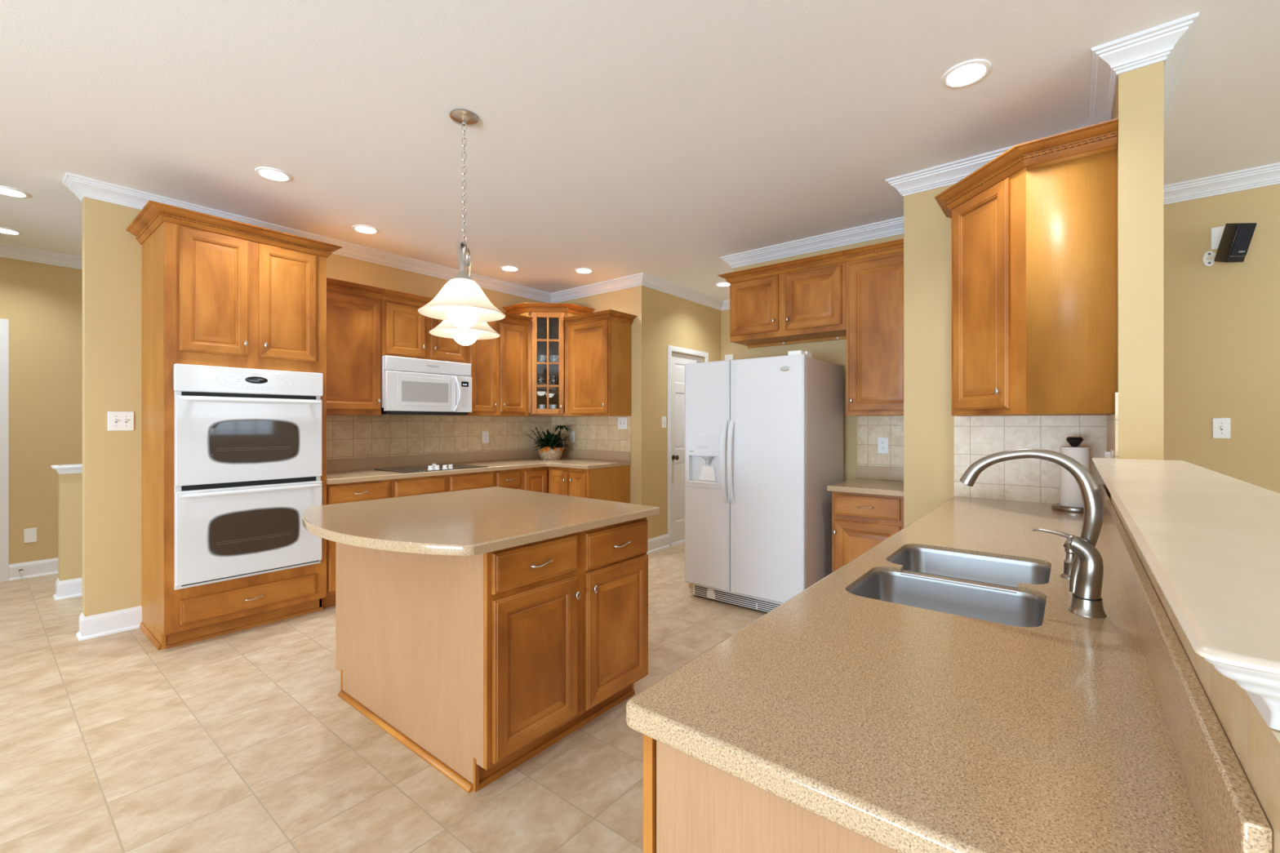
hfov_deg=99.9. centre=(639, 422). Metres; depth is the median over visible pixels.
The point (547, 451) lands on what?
plant
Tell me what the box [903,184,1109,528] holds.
wall
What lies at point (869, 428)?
tiled wall
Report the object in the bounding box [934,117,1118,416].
upper cabinet
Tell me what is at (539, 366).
shelf
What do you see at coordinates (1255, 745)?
wall
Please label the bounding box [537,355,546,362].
tea cup
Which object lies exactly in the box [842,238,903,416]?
upper cabinet
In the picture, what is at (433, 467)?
cooktop
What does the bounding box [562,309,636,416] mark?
upper cabinet
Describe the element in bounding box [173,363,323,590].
wall oven
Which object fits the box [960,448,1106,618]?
faucet
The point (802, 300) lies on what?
upper cabinet
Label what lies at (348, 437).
tiled wall
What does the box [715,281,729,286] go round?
ceiling light
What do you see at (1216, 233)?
blank plate
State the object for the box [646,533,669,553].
baseboard
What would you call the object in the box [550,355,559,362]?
tea cup
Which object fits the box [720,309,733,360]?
wall
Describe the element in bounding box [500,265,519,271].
ceiling light
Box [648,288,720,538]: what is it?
wall
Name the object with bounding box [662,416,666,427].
light switch
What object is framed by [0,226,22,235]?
ceiling light
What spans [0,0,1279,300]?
ceiling
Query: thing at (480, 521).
countertop
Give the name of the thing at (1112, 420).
pillar
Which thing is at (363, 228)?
ceiling light
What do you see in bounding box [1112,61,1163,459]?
wall pillar
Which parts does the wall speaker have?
bracket plate, bracket arm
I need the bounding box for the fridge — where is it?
[684,350,843,613]
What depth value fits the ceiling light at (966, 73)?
2.28 m
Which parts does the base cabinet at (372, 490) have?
door, drawer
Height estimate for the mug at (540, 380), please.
0.090 m
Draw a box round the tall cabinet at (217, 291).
[125,200,342,650]
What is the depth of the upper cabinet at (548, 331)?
5.49 m
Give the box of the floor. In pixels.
[0,539,767,852]
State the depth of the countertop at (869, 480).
3.75 m
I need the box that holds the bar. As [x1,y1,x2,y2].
[1092,457,1279,730]
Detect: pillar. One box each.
[1106,392,1118,500]
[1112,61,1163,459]
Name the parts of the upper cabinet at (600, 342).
frame, door, crown moulding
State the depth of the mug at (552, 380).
5.55 m
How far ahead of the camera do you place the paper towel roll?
2.53 m
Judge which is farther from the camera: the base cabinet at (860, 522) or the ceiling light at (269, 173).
the base cabinet at (860, 522)
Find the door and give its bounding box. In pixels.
[671,352,703,542]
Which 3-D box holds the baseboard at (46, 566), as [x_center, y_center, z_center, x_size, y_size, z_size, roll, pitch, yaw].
[-3.387,1.234,6.698,0.027,0.132,5.804,0,0,39]
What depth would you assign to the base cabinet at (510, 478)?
4.90 m
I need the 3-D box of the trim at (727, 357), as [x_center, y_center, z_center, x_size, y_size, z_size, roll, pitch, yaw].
[1.377,0.240,6.197,0.900,2.120,0.016,0,0,39]
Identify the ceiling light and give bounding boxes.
[0,185,30,197]
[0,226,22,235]
[254,166,292,182]
[351,224,378,234]
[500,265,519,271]
[574,267,593,273]
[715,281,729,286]
[941,58,991,88]
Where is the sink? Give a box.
[848,547,1051,627]
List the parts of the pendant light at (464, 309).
lamp shade, bulb, arm, lamp shade, chain, arm, bulb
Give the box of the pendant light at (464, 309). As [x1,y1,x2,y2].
[417,108,505,345]
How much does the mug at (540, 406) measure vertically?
0.104 m
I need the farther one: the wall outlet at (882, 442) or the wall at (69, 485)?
the wall at (69, 485)
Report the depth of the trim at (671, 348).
5.68 m
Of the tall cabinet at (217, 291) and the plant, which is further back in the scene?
the plant
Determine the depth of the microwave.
4.52 m
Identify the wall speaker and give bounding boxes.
[1202,222,1256,266]
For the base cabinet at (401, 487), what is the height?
0.874 m
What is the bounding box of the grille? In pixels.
[1230,222,1256,255]
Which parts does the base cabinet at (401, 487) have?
drawer, drawer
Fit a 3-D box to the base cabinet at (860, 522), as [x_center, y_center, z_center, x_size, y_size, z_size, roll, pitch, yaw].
[1.636,0.878,3.671,0.466,0.844,0.632,0,0,39]
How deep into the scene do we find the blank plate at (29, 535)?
4.53 m
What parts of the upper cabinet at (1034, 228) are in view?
door, frame, knob, crown moulding, panel, rail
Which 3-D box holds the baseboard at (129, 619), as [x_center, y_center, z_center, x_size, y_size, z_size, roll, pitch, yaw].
[-3.310,1.234,3.359,0.147,0.132,0.281,0,0,39]
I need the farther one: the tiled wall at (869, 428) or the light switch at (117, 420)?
the tiled wall at (869, 428)
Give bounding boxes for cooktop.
[373,463,488,473]
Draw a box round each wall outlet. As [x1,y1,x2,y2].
[482,431,488,443]
[569,431,574,442]
[877,437,888,453]
[1104,448,1113,458]
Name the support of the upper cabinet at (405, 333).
attached to the wall at (112, 255)
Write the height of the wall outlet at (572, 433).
0.118 m
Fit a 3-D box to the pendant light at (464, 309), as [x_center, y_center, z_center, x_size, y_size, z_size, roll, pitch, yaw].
[-0.836,-0.931,2.559,0.356,1.051,0.900,0,0,-17]
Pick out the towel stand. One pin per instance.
(1074, 442)
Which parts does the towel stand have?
knob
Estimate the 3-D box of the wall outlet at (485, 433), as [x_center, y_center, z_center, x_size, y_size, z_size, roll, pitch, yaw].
[-1.560,0.144,5.440,0.009,0.118,0.074,0,0,39]
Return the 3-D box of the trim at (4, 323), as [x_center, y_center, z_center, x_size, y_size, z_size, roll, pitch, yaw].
[-5.526,0.223,4.045,0.017,2.155,1.010,0,0,39]
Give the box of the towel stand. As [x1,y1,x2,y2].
[1051,436,1084,513]
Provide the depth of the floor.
2.09 m
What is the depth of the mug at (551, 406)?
5.55 m
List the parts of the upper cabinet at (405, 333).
door, crown moulding, door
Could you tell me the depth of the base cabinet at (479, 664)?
2.12 m
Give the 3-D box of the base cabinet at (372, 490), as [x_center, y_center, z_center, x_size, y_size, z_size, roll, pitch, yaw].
[-2.249,0.863,4.069,0.665,0.874,0.457,0,0,39]
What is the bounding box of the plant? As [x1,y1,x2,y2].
[526,425,572,460]
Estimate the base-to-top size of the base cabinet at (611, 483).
0.874 m
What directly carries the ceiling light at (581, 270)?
attached to the ceiling
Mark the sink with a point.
(983, 588)
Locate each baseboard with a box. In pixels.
[8,557,57,581]
[53,577,82,600]
[75,605,142,640]
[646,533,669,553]
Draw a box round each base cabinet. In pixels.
[322,479,391,608]
[335,517,648,793]
[391,471,493,497]
[493,468,521,489]
[521,466,568,495]
[568,465,630,503]
[643,734,898,852]
[831,491,903,573]
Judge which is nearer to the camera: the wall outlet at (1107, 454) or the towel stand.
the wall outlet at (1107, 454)
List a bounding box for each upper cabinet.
[326,277,385,415]
[381,288,467,363]
[466,311,533,416]
[502,302,595,417]
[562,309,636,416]
[717,250,846,348]
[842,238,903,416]
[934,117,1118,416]
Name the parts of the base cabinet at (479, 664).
shoe moulding, panel, drawer, door, handle, shoe moulding, frame, knob, knob, drawer, door, handle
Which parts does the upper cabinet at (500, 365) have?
door, door, crown moulding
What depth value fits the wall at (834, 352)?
4.19 m
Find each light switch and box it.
[107,411,133,431]
[617,417,626,429]
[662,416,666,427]
[1212,417,1231,438]
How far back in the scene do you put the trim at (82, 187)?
4.70 m
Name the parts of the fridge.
freezer door, dispenser spout, handle, handle, door, emblem plate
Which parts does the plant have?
basket handle, tall stem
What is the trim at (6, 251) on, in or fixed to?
attached to the wall at (42, 304)
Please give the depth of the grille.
3.04 m
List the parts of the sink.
bowl, bowl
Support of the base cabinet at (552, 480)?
on the floor
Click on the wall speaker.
(1236, 238)
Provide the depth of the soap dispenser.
1.44 m
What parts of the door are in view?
handle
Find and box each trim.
[0,243,82,269]
[0,318,8,582]
[50,463,82,474]
[62,172,729,311]
[667,345,708,546]
[720,12,1279,268]
[724,354,733,360]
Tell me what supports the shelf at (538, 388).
attached to the upper cabinet at (548, 331)
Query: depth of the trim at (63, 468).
4.00 m
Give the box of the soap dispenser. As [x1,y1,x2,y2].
[1059,546,1075,579]
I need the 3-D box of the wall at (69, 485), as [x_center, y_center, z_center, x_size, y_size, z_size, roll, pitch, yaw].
[-4.054,0.838,4.358,0.120,0.925,0.888,0,0,39]
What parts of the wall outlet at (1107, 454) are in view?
plate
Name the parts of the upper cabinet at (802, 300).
door, crown moulding, hanging rail, door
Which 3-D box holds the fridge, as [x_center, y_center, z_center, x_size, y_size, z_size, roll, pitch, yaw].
[0.914,0.416,4.001,0.918,1.768,0.838,0,0,39]
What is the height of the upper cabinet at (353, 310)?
0.999 m
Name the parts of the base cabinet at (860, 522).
handle, drawer, door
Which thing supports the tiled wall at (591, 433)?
attached to the wall at (634, 300)
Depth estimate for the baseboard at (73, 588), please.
4.00 m
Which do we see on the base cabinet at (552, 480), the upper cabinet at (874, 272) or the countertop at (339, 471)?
the countertop at (339, 471)
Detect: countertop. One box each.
[302,486,659,556]
[326,448,631,484]
[626,484,1272,852]
[826,465,903,497]
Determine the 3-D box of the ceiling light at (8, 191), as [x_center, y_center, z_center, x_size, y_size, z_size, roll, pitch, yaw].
[-3.966,-1.490,3.377,0.180,0.085,0.180,0,0,39]
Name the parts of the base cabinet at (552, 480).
door, door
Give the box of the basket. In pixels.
[537,446,564,460]
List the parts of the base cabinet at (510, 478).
drawer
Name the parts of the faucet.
lever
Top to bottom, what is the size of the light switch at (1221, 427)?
0.122 m
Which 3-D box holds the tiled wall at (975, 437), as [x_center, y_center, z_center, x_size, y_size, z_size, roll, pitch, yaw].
[2.044,0.193,2.857,0.656,0.475,0.009,0,0,39]
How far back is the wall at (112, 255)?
3.35 m
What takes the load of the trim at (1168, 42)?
attached to the wall at (1221, 320)
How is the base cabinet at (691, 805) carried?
on the floor
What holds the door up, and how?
in the wall at (673, 321)
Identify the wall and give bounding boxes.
[0,257,82,564]
[57,472,82,581]
[82,196,546,617]
[326,414,551,459]
[551,413,631,462]
[558,285,648,539]
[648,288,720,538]
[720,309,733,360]
[733,233,903,481]
[857,415,903,467]
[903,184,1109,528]
[954,415,1106,503]
[1111,495,1279,852]
[1163,183,1279,493]
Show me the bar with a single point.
(1210, 540)
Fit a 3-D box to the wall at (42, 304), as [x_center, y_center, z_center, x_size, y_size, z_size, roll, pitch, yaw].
[-5.072,-0.079,4.720,0.120,2.757,11.000,0,0,39]
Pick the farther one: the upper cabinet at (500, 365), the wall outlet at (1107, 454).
the upper cabinet at (500, 365)
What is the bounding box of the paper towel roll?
[1059,446,1089,507]
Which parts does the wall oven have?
control panel, door, door, handle, handle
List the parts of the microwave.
door, vent panel, handle, control panel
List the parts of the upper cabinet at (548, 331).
frame, door, crown moulding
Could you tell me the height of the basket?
0.128 m
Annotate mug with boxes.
[537,376,545,384]
[537,404,545,408]
[548,376,557,384]
[549,404,556,408]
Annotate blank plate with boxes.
[23,528,36,542]
[1210,226,1225,249]
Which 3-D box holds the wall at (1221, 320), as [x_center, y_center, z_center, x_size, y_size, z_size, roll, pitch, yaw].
[4.487,-0.079,1.793,4.453,2.757,1.155,0,0,39]
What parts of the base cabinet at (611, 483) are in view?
door, frame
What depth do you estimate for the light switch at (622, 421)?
5.46 m
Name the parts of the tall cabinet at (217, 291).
shoe moulding, door, crown moulding, shoe moulding, frame, drawer, handle, door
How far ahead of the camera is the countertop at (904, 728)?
0.75 m
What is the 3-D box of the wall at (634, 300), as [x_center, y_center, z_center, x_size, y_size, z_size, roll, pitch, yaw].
[-0.459,-0.079,5.782,1.315,2.757,0.120,0,0,39]
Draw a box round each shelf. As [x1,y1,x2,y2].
[537,338,564,348]
[537,361,564,368]
[537,384,564,389]
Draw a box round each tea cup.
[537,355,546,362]
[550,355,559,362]
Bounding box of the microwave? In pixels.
[381,355,471,415]
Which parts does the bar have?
moulding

